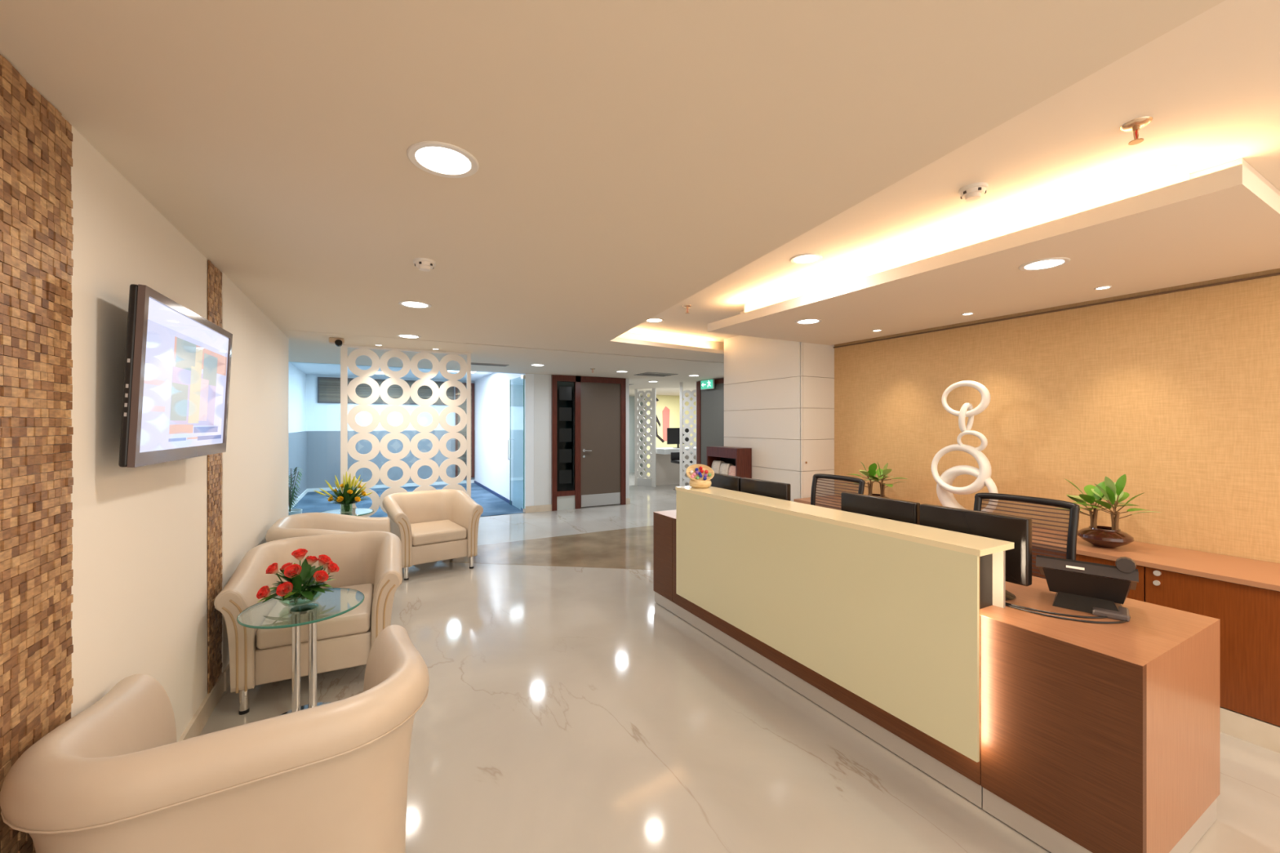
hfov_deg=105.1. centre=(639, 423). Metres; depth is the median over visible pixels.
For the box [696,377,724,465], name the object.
door
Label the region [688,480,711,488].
bowl
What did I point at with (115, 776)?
armchair
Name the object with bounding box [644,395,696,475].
wall mural
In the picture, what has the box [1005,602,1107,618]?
cable
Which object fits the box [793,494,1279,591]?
countertop
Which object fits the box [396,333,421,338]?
recessed light
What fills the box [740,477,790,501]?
computer monitor
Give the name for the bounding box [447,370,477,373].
recessed light
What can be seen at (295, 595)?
glass bowl
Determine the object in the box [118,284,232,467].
television
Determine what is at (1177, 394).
wall
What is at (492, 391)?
wall
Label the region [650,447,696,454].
countertop
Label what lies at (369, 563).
armchair
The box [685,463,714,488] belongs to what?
basket
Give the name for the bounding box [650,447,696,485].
reception counter
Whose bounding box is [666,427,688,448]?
computer monitor
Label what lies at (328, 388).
mosaic panel
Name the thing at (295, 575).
arrangement
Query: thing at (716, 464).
newspaper
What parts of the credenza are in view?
door, door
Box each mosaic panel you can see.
[317,377,453,404]
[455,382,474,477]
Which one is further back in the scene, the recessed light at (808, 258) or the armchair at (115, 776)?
the recessed light at (808, 258)
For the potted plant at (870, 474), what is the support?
on the credenza
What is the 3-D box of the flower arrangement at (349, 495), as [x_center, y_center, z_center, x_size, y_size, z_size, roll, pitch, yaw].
[-3.085,0.710,5.115,0.516,0.422,0.471,0,0,-28]
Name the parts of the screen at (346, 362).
post, rail, post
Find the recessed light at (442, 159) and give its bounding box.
[406,141,479,177]
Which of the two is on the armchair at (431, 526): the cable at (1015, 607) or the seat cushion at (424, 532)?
the seat cushion at (424, 532)
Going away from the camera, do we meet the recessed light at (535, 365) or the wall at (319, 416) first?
the recessed light at (535, 365)
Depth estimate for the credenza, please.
2.40 m
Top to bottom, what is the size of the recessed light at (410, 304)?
0.006 m
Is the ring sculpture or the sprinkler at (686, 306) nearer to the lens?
the ring sculpture
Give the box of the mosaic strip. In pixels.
[207,259,222,693]
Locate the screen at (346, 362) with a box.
[340,344,471,517]
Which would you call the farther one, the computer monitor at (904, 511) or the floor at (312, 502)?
the floor at (312, 502)
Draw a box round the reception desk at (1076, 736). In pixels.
[653,485,1220,852]
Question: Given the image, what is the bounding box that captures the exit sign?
[700,378,714,389]
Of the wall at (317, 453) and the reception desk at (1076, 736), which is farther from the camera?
the wall at (317, 453)
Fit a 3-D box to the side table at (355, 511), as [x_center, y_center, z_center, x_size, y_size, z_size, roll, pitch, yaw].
[-3.069,1.220,5.098,0.531,0.599,0.531,0,0,-28]
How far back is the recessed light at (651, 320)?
4.91 m
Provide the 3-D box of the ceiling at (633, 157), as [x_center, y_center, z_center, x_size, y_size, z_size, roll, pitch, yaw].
[1.527,-0.955,7.144,12.500,0.270,17.300,0,0,-28]
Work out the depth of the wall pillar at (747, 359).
5.14 m
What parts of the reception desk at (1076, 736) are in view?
ivory panel, panel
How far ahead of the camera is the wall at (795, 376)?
5.17 m
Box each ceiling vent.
[471,362,508,366]
[633,372,678,377]
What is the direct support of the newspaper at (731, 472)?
on the rack
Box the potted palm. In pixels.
[288,466,302,515]
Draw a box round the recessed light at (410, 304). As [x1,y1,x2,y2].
[398,300,431,308]
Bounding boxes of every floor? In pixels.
[200,471,1279,852]
[291,483,524,517]
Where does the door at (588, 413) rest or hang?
in the wall at (542, 383)
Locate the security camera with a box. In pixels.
[328,337,344,346]
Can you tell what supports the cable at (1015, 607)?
on the reception desk at (1076, 736)
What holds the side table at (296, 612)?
on the floor at (565, 709)
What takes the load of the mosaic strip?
attached to the wall at (139, 588)
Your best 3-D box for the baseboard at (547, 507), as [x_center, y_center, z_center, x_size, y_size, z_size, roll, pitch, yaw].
[-1.070,1.465,8.830,2.005,0.110,0.018,0,0,-28]
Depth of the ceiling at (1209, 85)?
1.87 m
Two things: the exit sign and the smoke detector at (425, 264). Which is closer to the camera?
the smoke detector at (425, 264)
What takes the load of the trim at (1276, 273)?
attached to the wall at (1177, 394)
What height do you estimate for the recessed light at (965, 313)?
0.006 m
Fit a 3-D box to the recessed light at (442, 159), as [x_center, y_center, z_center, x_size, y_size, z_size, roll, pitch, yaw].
[-0.640,-0.857,1.598,0.218,0.006,0.218,0,0,-28]
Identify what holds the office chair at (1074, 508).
on the floor at (565, 709)
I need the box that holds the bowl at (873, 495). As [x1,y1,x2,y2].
[867,493,889,498]
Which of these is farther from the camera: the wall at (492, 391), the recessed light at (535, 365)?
the wall at (492, 391)
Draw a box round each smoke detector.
[413,257,435,271]
[958,182,988,201]
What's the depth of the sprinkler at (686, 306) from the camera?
4.31 m
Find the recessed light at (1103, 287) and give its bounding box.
[1094,285,1111,289]
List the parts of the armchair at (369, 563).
leg, seat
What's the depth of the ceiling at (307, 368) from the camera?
10.36 m
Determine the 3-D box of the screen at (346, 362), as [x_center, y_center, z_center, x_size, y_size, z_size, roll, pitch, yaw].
[-2.666,0.330,5.664,1.358,2.380,0.040,0,0,-28]
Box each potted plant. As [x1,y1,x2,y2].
[842,462,906,498]
[1047,474,1159,548]
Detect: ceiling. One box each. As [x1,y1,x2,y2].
[0,0,1279,396]
[289,362,493,381]
[626,0,1279,342]
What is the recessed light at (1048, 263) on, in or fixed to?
in the ceiling at (633, 157)
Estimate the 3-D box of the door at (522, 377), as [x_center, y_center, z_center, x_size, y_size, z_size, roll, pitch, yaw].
[-2.193,0.341,8.733,0.128,2.342,0.882,0,0,-30]
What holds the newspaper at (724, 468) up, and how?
on the rack
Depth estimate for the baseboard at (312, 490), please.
11.09 m
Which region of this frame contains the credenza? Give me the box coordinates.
[793,494,1279,753]
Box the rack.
[706,446,751,478]
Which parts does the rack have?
panel, panel, panel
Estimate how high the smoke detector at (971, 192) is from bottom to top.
0.046 m
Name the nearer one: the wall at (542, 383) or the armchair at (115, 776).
the armchair at (115, 776)
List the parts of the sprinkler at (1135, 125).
frame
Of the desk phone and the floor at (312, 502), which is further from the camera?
the floor at (312, 502)
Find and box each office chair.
[810,473,865,509]
[973,493,1079,578]
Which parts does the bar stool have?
backrest, seat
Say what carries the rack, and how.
on the floor at (565, 709)
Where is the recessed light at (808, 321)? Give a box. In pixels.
[795,318,822,324]
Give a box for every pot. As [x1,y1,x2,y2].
[288,508,302,515]
[1077,525,1134,548]
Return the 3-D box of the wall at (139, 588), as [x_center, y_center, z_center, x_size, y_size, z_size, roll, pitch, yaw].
[-1.440,0.230,0.868,0.197,2.580,9.100,0,0,-28]
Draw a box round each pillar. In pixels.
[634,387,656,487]
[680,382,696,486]
[724,335,834,502]
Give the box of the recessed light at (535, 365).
[530,364,545,366]
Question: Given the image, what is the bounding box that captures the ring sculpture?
[931,380,998,512]
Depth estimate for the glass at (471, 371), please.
8.23 m
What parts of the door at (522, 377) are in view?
handle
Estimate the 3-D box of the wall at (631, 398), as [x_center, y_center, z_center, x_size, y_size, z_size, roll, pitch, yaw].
[0.155,0.330,15.644,6.800,2.380,0.150,0,0,-28]
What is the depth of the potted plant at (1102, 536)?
2.94 m
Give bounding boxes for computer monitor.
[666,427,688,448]
[710,472,741,491]
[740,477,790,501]
[840,492,919,524]
[920,503,1031,600]
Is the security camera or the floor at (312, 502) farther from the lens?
the floor at (312, 502)
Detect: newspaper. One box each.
[711,460,724,473]
[719,462,733,475]
[728,465,735,475]
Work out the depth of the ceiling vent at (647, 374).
8.42 m
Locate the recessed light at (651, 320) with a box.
[645,318,663,322]
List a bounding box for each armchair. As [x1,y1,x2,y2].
[0,625,429,852]
[213,531,402,715]
[265,512,390,542]
[382,488,483,580]
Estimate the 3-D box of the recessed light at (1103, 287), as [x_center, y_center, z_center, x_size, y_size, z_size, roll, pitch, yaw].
[2.783,-0.817,2.944,0.077,0.006,0.077,0,0,-28]
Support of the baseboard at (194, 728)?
attached to the wall at (139, 588)
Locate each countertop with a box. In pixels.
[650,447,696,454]
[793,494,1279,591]
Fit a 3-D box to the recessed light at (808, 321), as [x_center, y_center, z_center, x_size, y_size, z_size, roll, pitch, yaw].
[1.345,-0.817,3.916,0.205,0.006,0.205,0,0,-28]
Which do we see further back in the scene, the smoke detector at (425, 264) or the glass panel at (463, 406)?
the glass panel at (463, 406)
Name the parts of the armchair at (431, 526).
leg, seat, leg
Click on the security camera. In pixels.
(339, 342)
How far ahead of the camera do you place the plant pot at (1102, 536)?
2.91 m
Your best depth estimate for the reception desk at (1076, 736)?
1.95 m
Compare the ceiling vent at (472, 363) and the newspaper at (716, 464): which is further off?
the ceiling vent at (472, 363)
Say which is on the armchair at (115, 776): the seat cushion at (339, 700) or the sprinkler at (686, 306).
the seat cushion at (339, 700)
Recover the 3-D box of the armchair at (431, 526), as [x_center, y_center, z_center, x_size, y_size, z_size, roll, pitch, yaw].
[-2.250,1.139,5.260,0.866,0.762,0.833,0,0,-37]
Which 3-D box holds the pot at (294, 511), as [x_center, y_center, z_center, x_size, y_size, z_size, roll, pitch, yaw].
[-5.124,1.395,7.175,0.300,0.250,0.300,0,0,-28]
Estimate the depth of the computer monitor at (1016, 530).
2.11 m
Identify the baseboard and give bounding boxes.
[177,662,230,742]
[288,480,511,509]
[525,497,630,513]
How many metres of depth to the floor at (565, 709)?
2.38 m
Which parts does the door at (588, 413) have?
kick plate, kick plate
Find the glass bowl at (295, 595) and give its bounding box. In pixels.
[278,593,322,606]
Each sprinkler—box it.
[683,304,692,313]
[1119,115,1153,145]
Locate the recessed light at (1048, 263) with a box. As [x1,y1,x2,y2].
[1018,257,1070,271]
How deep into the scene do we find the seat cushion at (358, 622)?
2.79 m
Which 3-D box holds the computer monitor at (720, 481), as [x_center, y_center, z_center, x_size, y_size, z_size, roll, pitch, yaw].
[0.639,0.573,3.823,0.230,0.355,0.450,0,0,-26]
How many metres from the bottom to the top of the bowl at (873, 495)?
0.112 m
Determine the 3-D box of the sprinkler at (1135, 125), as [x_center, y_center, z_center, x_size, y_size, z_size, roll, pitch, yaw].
[1.718,-1.008,1.697,0.082,0.064,0.082,0,0,-28]
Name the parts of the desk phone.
key panel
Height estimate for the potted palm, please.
0.931 m
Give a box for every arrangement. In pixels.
[256,548,339,606]
[314,471,372,512]
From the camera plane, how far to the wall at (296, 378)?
9.60 m
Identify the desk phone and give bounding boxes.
[1035,555,1138,622]
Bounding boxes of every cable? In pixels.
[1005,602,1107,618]
[1005,604,1130,623]
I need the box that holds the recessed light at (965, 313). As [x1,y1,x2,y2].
[961,312,973,315]
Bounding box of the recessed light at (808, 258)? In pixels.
[790,253,822,264]
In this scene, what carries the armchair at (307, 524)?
on the floor at (565, 709)
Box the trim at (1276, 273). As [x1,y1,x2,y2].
[833,272,1279,347]
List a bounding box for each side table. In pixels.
[236,587,364,715]
[320,507,373,515]
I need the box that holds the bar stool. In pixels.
[671,452,692,490]
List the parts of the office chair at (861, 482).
backrest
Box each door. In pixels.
[507,375,525,512]
[551,374,626,511]
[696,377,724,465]
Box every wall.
[0,53,288,852]
[288,362,306,432]
[288,430,474,506]
[306,374,474,431]
[474,373,533,509]
[533,373,629,506]
[629,395,644,472]
[727,376,834,471]
[834,267,1279,563]
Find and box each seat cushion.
[186,700,339,739]
[256,583,373,648]
[410,520,466,546]
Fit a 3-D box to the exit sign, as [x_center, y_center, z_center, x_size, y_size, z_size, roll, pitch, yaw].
[1.294,-0.760,9.453,0.046,0.180,0.400,0,0,-28]
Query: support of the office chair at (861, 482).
on the floor at (565, 709)

